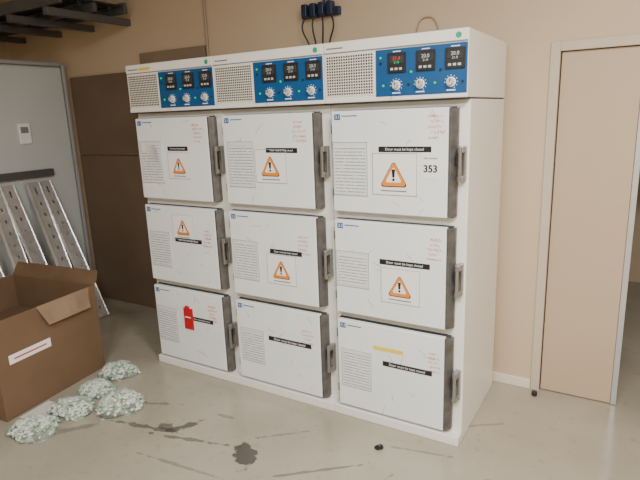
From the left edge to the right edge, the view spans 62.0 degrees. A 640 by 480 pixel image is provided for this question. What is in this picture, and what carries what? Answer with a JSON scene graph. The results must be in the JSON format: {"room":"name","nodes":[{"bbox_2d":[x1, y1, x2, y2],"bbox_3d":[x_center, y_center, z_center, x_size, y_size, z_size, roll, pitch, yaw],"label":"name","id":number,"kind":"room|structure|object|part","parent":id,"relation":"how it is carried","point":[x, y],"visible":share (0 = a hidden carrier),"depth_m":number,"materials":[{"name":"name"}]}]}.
{"room":"laboratory equipment room","nodes":[
{"label":"laboratory equipment room","id":0,"kind":"room"},
{"bbox_2d":[0,42,8,64],"bbox_3d":[-3.960,-0.674,3.974,0.100,3.100,8.700,6,16,30],"label":"wall","id":1,"kind":"structure","parent":0,"point":[3,53],"depth_m":5.17,"materials":[{"name":"paint"}]},
{"bbox_2d":[0,281,639,479],"bbox_3d":[-0.769,1.205,2.501,7.400,0.100,8.700,6,16,30],"label":"floor","id":2,"kind":"structure","parent":0,"point":[190,424],"depth_m":2.83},
{"bbox_2d":[0,187,27,268],"bbox_3d":[-2.388,0.182,4.242,0.536,1.192,0.120,8,16,35],"label":"upright","id":3,"kind":"object","parent":2,"relation":"on","point":[9,240],"visible":0.48,"depth_m":4.25,"materials":[{"name":"metal"}]},
{"bbox_2d":[1,184,47,264],"bbox_3d":[-2.314,0.151,4.360,0.531,1.191,0.120,5,15,28],"label":"upright","id":4,"kind":"object","parent":2,"relation":"on","point":[16,214],"visible":0.59,"depth_m":4.34,"materials":[{"name":"metal"}]},
{"bbox_2d":[6,414,61,443],"bbox_3d":[-1.598,1.022,2.945,0.294,0.108,0.232,-3,13,-3],"label":"bag","id":5,"kind":"object","parent":2,"relation":"on","point":[32,429],"visible":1,"depth_m":2.91,"materials":[{"name":"white plastic"}]},
{"bbox_2d":[20,401,53,418],"bbox_3d":[-1.665,1.021,3.183,0.120,0.003,0.200,4,15,24],"label":"paper sheet","id":6,"kind":"object","parent":2,"relation":"on","point":[42,409],"visible":0.5,"depth_m":3.18,"materials":[{"name":"white paper"}]},
{"bbox_2d":[25,182,71,267],"bbox_3d":[-2.214,0.108,4.524,0.531,1.191,0.120,7,16,33],"label":"upright","id":7,"kind":"object","parent":2,"relation":"on","point":[40,209],"visible":0.58,"depth_m":4.51,"materials":[{"name":"metal"}]},
{"bbox_2d":[0,262,104,421],"bbox_3d":[-2.121,0.621,3.459,1.031,0.689,0.972,4,15,24],"label":"cardboard box","id":8,"kind":"object","parent":2,"relation":"on","point":[51,340],"visible":0.92,"depth_m":3.40,"materials":[{"name":"brown cardboard"}]},
{"bbox_2d":[14,343,46,358],"bbox_3d":[-1.730,0.664,3.184,0.002,0.010,0.220,4,15,23],"label":"print","id":9,"kind":"object","parent":8,"relation":"on","point":[45,343],"depth_m":3.18},
{"bbox_2d":[47,395,94,420],"bbox_3d":[-1.471,0.971,3.163,0.303,0.097,0.228,1,14,14],"label":"bag","id":10,"kind":"object","parent":2,"relation":"on","point":[75,407],"visible":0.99,"depth_m":3.12,"materials":[{"name":"white plastic"}]},
{"bbox_2d":[39,180,108,317],"bbox_3d":[-2.143,0.079,4.639,0.536,1.192,0.120,4,15,25],"label":"upright","id":11,"kind":"object","parent":2,"relation":"on","point":[67,240],"visible":0.8,"depth_m":4.63,"materials":[{"name":"metal"}]},
{"bbox_2d":[77,378,115,398],"bbox_3d":[-1.406,0.918,3.362,0.282,0.102,0.216,3,14,19],"label":"bag","id":12,"kind":"object","parent":2,"relation":"on","point":[97,388],"visible":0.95,"depth_m":3.31,"materials":[{"name":"white plastic"}]},
{"bbox_2d":[98,361,140,380],"bbox_3d":[-1.352,0.861,3.583,0.294,0.108,0.196,-2,13,3],"label":"bag","id":13,"kind":"object","parent":2,"relation":"on","point":[113,371],"visible":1,"depth_m":3.55,"materials":[{"name":"white plastic"}]},
{"bbox_2d":[95,389,144,418],"bbox_3d":[-1.196,0.943,3.170,0.300,0.129,0.242,-7,14,-20],"label":"bag","id":14,"kind":"object","parent":2,"relation":"on","point":[121,402],"visible":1,"depth_m":3.11,"materials":[{"name":"white plastic"}]},
{"bbox_2d":[139,45,206,63],"bbox_3d":[-1.107,-0.401,4.353,0.695,2.190,0.026,6,16,30],"label":"panel","id":15,"kind":"object","parent":2,"relation":"on","point":[196,51],"depth_m":4.08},
{"bbox_2d":[125,56,240,382],"bbox_3d":[-0.700,-0.154,3.652,0.714,2.004,0.772,6,16,30],"label":"tall cabinet","id":16,"kind":"object","parent":2,"relation":"on","point":[179,123],"visible":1,"depth_m":3.34,"materials":[{"name":"metal"}]},
{"bbox_2d":[128,73,159,107],"bbox_3d":[-1.088,-0.920,3.283,0.258,0.196,0.003,6,16,30],"label":"vent","id":17,"kind":"object","parent":16,"relation":"attached to","point":[144,88],"depth_m":3.28,"materials":[{"name":"white metal"}]},
{"bbox_3d":[-0.884,-0.839,3.161,0.060,0.056,0.021,6,16,30],"label":"knob","id":18,"kind":"part","parent":16,"relation":"part of","materials":[{"name":"silver metal"}]},
{"bbox_3d":[-0.900,-0.501,3.298,0.600,0.503,0.032,6,16,30],"label":"door panel","id":19,"kind":"part","parent":16,"relation":"part of","materials":[{"name":"metal"}]},
{"bbox_3d":[-0.880,0.036,3.426,0.600,0.509,0.032,6,16,30],"label":"door panel","id":20,"kind":"part","parent":16,"relation":"part of","materials":[{"name":"metal"}]},
{"bbox_3d":[-0.785,-0.828,3.103,0.060,0.056,0.021,6,16,30],"label":"knob","id":21,"kind":"part","parent":16,"relation":"part of","materials":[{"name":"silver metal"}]},
{"bbox_3d":[-0.784,-0.884,3.104,0.428,0.208,0.006,6,16,30],"label":"control panel","id":22,"kind":"part","parent":16,"relation":"part of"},
{"bbox_3d":[-0.860,0.574,3.554,0.600,0.509,0.032,6,16,30],"label":"door panel","id":23,"kind":"part","parent":16,"relation":"part of","materials":[{"name":"metal"}]},
{"bbox_3d":[-0.664,-0.816,3.032,0.060,0.056,0.021,6,16,30],"label":"knob","id":24,"kind":"part","parent":16,"relation":"part of","materials":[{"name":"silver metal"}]},
{"bbox_2d":[212,44,339,410],"bbox_3d":[-0.080,-0.093,3.299,0.714,2.004,0.750,6,16,30],"label":"tall cabinet","id":25,"kind":"object","parent":2,"relation":"on","point":[276,120],"visible":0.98,"depth_m":2.97,"materials":[{"name":"metal"}]},
{"bbox_2d":[214,63,253,102],"bbox_3d":[-0.473,-0.857,2.922,0.258,0.196,0.003,6,16,30],"label":"vent","id":26,"kind":"object","parent":25,"relation":"attached to","point":[234,82],"depth_m":2.92,"materials":[{"name":"white metal"}]},
{"bbox_3d":[-0.285,-0.438,2.937,0.600,0.503,0.032,6,16,30],"label":"door panel","id":27,"kind":"part","parent":25,"relation":"part of","materials":[{"name":"metal"}]},
{"bbox_3d":[-0.269,-0.775,2.800,0.060,0.056,0.021,6,16,30],"label":"knob","id":28,"kind":"part","parent":25,"relation":"part of","materials":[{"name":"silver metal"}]},
{"bbox_3d":[-0.265,0.099,3.064,0.600,0.509,0.032,6,16,30],"label":"door panel","id":29,"kind":"part","parent":25,"relation":"part of","materials":[{"name":"metal"}]},
{"bbox_3d":[-0.246,0.638,3.193,0.600,0.509,0.032,6,16,30],"label":"door panel","id":30,"kind":"part","parent":25,"relation":"part of","materials":[{"name":"metal"}]},
{"bbox_3d":[-0.170,-0.765,2.741,0.060,0.056,0.021,6,16,30],"label":"knob","id":31,"kind":"part","parent":25,"relation":"part of","materials":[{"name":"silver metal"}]},
{"bbox_3d":[-0.169,-0.821,2.742,0.428,0.208,0.006,6,16,30],"label":"control panel","id":32,"kind":"part","parent":25,"relation":"part of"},
{"bbox_3d":[-0.049,-0.752,2.670,0.060,0.056,0.021,6,16,30],"label":"knob","id":33,"kind":"part","parent":25,"relation":"part of","materials":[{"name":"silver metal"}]},
{"bbox_2d":[374,444,383,449],"bbox_3d":[0.299,1.049,2.705,0.036,0.032,0.035,-8,15,-23],"label":"scrap","id":34,"kind":"object","parent":2,"relation":"on","point":[379,446],"visible":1,"depth_m":2.70,"materials":[{"name":"plastic"}]},
{"bbox_2d":[323,27,506,446],"bbox_3d":[0.535,-0.029,2.938,0.714,2.004,0.750,6,16,30],"label":"tall cabinet","id":35,"kind":"object","parent":2,"relation":"on","point":[417,118],"visible":1,"depth_m":2.63,"materials":[{"name":"metal"}]},
{"bbox_2d":[325,51,373,96],"bbox_3d":[0.141,-0.793,2.560,0.258,0.196,0.003,6,16,30],"label":"vent","id":36,"kind":"object","parent":35,"relation":"attached to","point":[347,73],"depth_m":2.56,"materials":[{"name":"white metal"}]},
{"bbox_3d":[0.330,-0.374,2.575,0.600,0.503,0.032,6,16,30],"label":"door panel","id":37,"kind":"part","parent":35,"relation":"part of","materials":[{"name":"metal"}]},
{"bbox_3d":[0.349,0.163,2.703,0.600,0.509,0.032,6,16,30],"label":"door panel","id":38,"kind":"part","parent":35,"relation":"part of","materials":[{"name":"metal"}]},
{"bbox_3d":[0.369,0.701,2.831,0.600,0.509,0.032,6,16,30],"label":"door panel","id":39,"kind":"part","parent":35,"relation":"part of","materials":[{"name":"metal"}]},
{"bbox_3d":[0.345,-0.712,2.438,0.060,0.056,0.021,6,16,30],"label":"knob","id":40,"kind":"part","parent":35,"relation":"part of","materials":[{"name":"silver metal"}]},
{"bbox_3d":[0.445,-0.702,2.380,0.060,0.056,0.021,6,16,30],"label":"knob","id":41,"kind":"part","parent":35,"relation":"part of","materials":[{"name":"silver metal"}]},
{"bbox_3d":[0.446,-0.757,2.381,0.428,0.208,0.006,6,16,30],"label":"control panel","id":42,"kind":"part","parent":35,"relation":"part of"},
{"bbox_3d":[0.566,-0.689,2.308,0.060,0.056,0.021,6,16,30],"label":"knob","id":43,"kind":"part","parent":35,"relation":"part of","materials":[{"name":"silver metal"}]},
{"bbox_2d":[531,390,536,396],"bbox_3d":[1.270,0.908,3.154,0.032,0.028,0.032,6,16,30],"label":"door stop","id":44,"kind":"object","parent":2,"relation":"on","point":[534,392],"visible":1,"depth_m":3.14,"materials":[{"name":"plastic"}]},
{"bbox_2d":[0,0,639,381],"bbox_3d":[0.097,-0.742,3.631,7.200,3.100,0.150,6,16,30],"label":"wall","id":45,"kind":"structure","parent":0,"point":[528,28],"depth_m":3.18,"materials":[{"name":"paint"}]},
{"bbox_2d":[0,59,95,295],"bbox_3d":[-2.540,-0.390,4.527,0.060,2.190,1.120,6,16,30],"label":"door frame","id":46,"kind":"structure","parent":45,"relation":"attached to","point":[2,61],"depth_m":4.85,"materials":[{"name":"grey metal"}]},
{"bbox_2d":[0,64,87,275],"bbox_3d":[-2.542,-0.381,4.531,0.045,2.130,1.050,6,16,30],"label":"door","id":47,"kind":"structure","parent":46,"relation":"attached to","point":[33,95],"depth_m":4.58,"materials":[{"name":"grey metal"}]},
{"bbox_2d":[17,123,31,143],"bbox_3d":[-2.483,-0.894,4.475,0.019,0.170,0.100,6,16,30],"label":"thermostat","id":48,"kind":"object","parent":47,"relation":"attached to","point":[25,138],"visible":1,"depth_m":4.47,"materials":[{"name":"grey plastic"}]},
{"bbox_2d":[20,127,28,132],"bbox_3d":[-2.476,-0.922,4.461,0.002,0.050,0.065,6,16,30],"label":"display","id":49,"kind":"object","parent":48,"relation":"attached to","point":[23,129],"depth_m":4.46,"materials":[{"name":"grey plastic"}]},
{"bbox_2d":[0,168,53,181],"bbox_3d":[-2.570,-0.516,4.369,0.044,0.060,0.810,6,16,30],"label":"rail","id":50,"kind":"object","parent":47,"relation":"attached to","point":[42,172],"visible":1,"depth_m":4.49,"materials":[{"name":"black metal"}]},
{"bbox_2d":[70,72,138,154],"bbox_3d":[-1.828,-1.082,4.617,0.920,0.677,0.028,6,16,30],"label":"panel","id":51,"kind":"object","parent":45,"relation":"attached to","point":[105,122],"visible":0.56,"depth_m":4.63,"materials":[{"name":"brown wood"}]},
{"bbox_2d":[80,155,156,308],"bbox_3d":[-1.791,-0.077,4.856,0.920,1.375,0.028,6,16,30],"label":"panel","id":52,"kind":"object","parent":45,"relation":"attached to","point":[116,201],"visible":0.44,"depth_m":4.86,"materials":[{"name":"brown wood"}]},
{"bbox_2d":[202,0,209,56],"bbox_3d":[-0.842,-1.774,3.835,0.020,1.080,0.019,6,16,30],"label":"conduit","id":53,"kind":"object","parent":45,"relation":"attached to","point":[203,1],"visible":0.72,"depth_m":3.88,"materials":[{"name":"plastic"}]},
{"bbox_2d":[301,0,340,44],"bbox_3d":[-0.011,-1.614,3.335,0.280,1.151,0.075,6,16,30],"label":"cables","id":54,"kind":"object","parent":45,"relation":"attached to","point":[322,9],"visible":0.66,"depth_m":3.35,"materials":[{"name":"plastic"}]},
{"bbox_2d":[416,16,438,32],"bbox_3d":[0.624,-1.145,3.098,0.145,0.293,0.008,6,16,30],"label":"cable","id":55,"kind":"object","parent":45,"relation":"attached to","point":[427,16],"visible":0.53,"depth_m":3.06,"materials":[{"name":"plastic"}]},
{"bbox_2d":[492,371,529,388],"bbox_3d":[0.006,0.743,3.977,2.958,0.060,0.012,6,16,30],"label":"baseboard","id":56,"kind":"structure","parent":45,"relation":"attached to","point":[496,376],"depth_m":3.28,"materials":[{"name":"paint"}]},
{"bbox_2d":[530,34,639,389],"bbox_3d":[1.878,-0.019,2.717,1.390,1.990,0.162,6,16,30],"label":"frame","id":57,"kind":"object","parent":45,"relation":"attached to","point":[557,48],"visible":0.87,"depth_m":2.92,"materials":[{"name":"paint"}]},
{"bbox_2d":[540,46,639,402],"bbox_3d":[1.469,-0.029,2.922,0.371,1.932,0.040,6,16,30],"label":"leaf","id":58,"kind":"object","parent":57,"relation":"attached to","point":[599,100],"visible":0.99,"depth_m":2.88,"materials":[{"name":"paint"}]},
{"bbox_2d":[610,110,639,404],"bbox_3d":[1.642,-0.011,2.820,0.028,1.932,0.052,6,16,30],"label":"strip","id":59,"kind":"object","parent":58,"relation":"attached to","point":[636,171],"depth_m":2.83,"materials":[{"name":"white paint"}]},
{"bbox_2d":[622,106,639,281],"bbox_3d":[1.373,-1.283,5.706,7.200,3.100,0.100,6,16,30],"label":"wall","id":60,"kind":"structure","parent":0,"point":[634,272],"depth_m":5.01,"materials":[{"name":"paint"}]},
{"bbox_3d":[-0.884,-1.906,1.760,7.400,0.100,8.700,6,16,30],"label":"ceiling","id":61,"kind":"structure","parent":0,"visible":0},
{"bbox_2d":[0,0,130,43],"bbox_3d":[-2.422,-2.047,4.317,1.850,0.680,0.720,6,16,30],"label":"cable tray","id":62,"kind":"object","parent":61,"relation":"hanging from","point":[28,17],"visible":1,"depth_m":4.08,"materials":[{"name":"metal"}]},
{"bbox_3d":[-2.579,-1.758,4.122,1.830,0.080,0.030,6,16,30],"label":"rail","id":63,"kind":"part","parent":62,"relation":"part of","materials":[{"name":"black metal"}]},
{"bbox_3d":[-2.434,-1.790,4.362,1.830,0.060,0.030,6,16,30],"label":"rail","id":64,"kind":"part","parent":62,"relation":"part of","materials":[{"name":"black metal"}]},
{"bbox_2d":[0,0,121,26],"bbox_3d":[-2.427,-1.828,4.348,1.850,0.118,0.530,6,16,30],"label":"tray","id":65,"kind":"object","parent":62,"relation":"on","point":[90,7],"depth_m":4.07,"materials":[{"name":"black metal"}]}
]}

